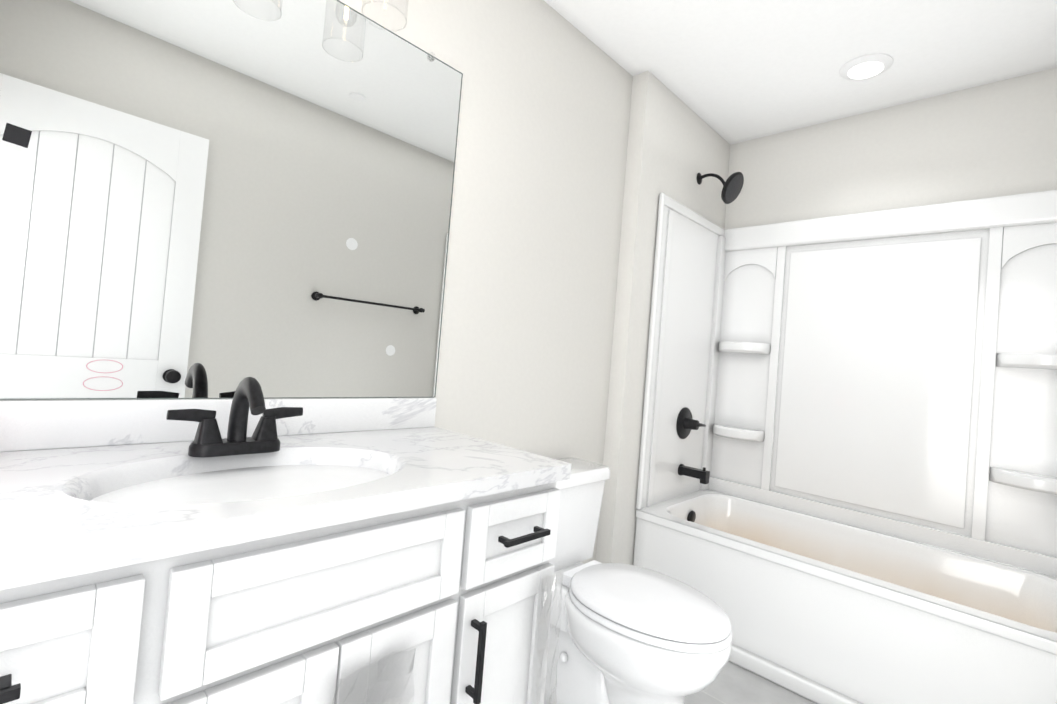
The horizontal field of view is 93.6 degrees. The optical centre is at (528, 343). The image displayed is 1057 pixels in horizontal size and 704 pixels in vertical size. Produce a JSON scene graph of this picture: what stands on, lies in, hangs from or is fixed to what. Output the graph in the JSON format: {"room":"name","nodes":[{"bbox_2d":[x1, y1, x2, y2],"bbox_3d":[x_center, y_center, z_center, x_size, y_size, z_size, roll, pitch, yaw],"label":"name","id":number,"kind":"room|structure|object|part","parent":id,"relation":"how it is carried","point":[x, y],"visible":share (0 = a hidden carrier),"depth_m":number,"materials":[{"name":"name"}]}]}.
{"room":"bathroom","nodes":[
{"label":"bathroom","id":0,"kind":"room"},
{"bbox_2d":[49,0,632,563],"bbox_3d":[-0.088,-0.056,1.842,0.120,2.440,3.310,3,-2,44],"label":"wall","id":1,"kind":"structure","parent":0,"point":[527,328],"depth_m":1.82,"materials":[{"name":"paint"}]},
{"bbox_2d":[0,0,462,399],"bbox_3d":[-0.662,-0.392,1.133,0.011,1.034,1.194,3,-2,44],"label":"mirror","id":2,"kind":"object","parent":1,"relation":"attached to","point":[211,199],"visible":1,"depth_m":1.11,"materials":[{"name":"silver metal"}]},
{"bbox_2d":[361,0,407,30],"bbox_3d":[-0.529,-0.994,1.116,0.175,0.305,0.620,3,-2,44],"label":"sconce","id":3,"kind":"object","parent":1,"relation":"attached to","point":[401,12],"visible":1,"depth_m":1.28,"materials":[{"name":"clear glass"}]},
{"bbox_2d":[596,71,729,564],"bbox_3d":[0.750,0.030,2.606,0.130,2.440,1.040,3,-2,44],"label":"wall","id":4,"kind":"structure","parent":0,"point":[676,145],"depth_m":2.25,"materials":[{"name":"paint"}]},
{"bbox_2d":[696,172,743,203],"bbox_3d":[0.971,-0.802,2.533,0.226,0.185,0.160,3,-2,44],"label":"shower head","id":5,"kind":"object","parent":4,"relation":"attached to","point":[732,187],"visible":1,"depth_m":2.48},
{"bbox_2d":[684,661,815,703],"bbox_3d":[0.419,1.255,1.222,1.820,0.120,3.310,3,-2,44],"label":"floor","id":6,"kind":"structure","parent":0,"point":[732,683],"depth_m":1.76,"materials":[{"name":"tile"}]},
{"bbox_2d":[0,377,570,703],"bbox_3d":[-0.532,0.588,0.905,0.592,1.043,1.197,3,-2,44],"label":"bathroom vanity","id":7,"kind":"object","parent":6,"relation":"on","point":[248,543],"visible":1,"depth_m":0.83,"materials":[{"name":"paint"}]},
{"bbox_2d":[166,377,303,457],"bbox_3d":[-0.557,0.143,0.982,0.149,0.157,0.247,3,-2,44],"label":"faucet","id":8,"kind":"object","parent":7,"relation":"on","point":[208,442],"depth_m":0.99,"materials":[{"name":"black metal"}]},
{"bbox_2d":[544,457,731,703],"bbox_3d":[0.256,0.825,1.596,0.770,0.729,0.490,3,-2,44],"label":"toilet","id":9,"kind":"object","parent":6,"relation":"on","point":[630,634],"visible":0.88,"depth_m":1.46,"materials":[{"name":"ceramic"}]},
{"bbox_3d":[0.353,0.778,1.507,0.512,0.046,0.376,3,-2,44],"label":"seat","id":10,"kind":"part","parent":9,"relation":"part of","materials":[{"name":"plastic"}]},
{"bbox_2d":[633,190,1056,703],"bbox_3d":[1.324,0.316,2.043,1.494,1.935,0.768,3,-2,44],"label":"tub","id":11,"kind":"object","parent":6,"relation":"on","point":[847,485],"visible":0.96,"depth_m":2.15,"materials":[{"name":"plastic"}]},
{"bbox_3d":[0.909,0.761,2.448,0.350,0.852,0.183,3,-2,44],"label":"trim","id":12,"kind":"part","parent":11,"relation":"part of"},
{"bbox_2d":[544,0,1056,144],"bbox_3d":[0.625,-1.296,1.281,1.820,0.120,3.310,3,-2,44],"label":"ceiling","id":13,"kind":"structure","parent":0,"point":[730,72],"depth_m":1.97,"materials":[{"name":"paint"}]},
{"bbox_2d":[840,53,892,79],"bbox_3d":[1.405,-1.146,2.067,0.184,0.018,0.184,3,-2,44],"label":"recessed light","id":14,"kind":"object","parent":13,"relation":"in","point":[866,66],"visible":1,"depth_m":2.04,"materials":[{"name":"paint"}]},
{"bbox_2d":[725,68,1056,228],"bbox_3d":[1.625,0.096,2.398,1.820,2.440,0.120,3,-2,44],"label":"wall","id":15,"kind":"structure","parent":0,"point":[996,139],"depth_m":2.29,"materials":[{"name":"paint"}]}
]}

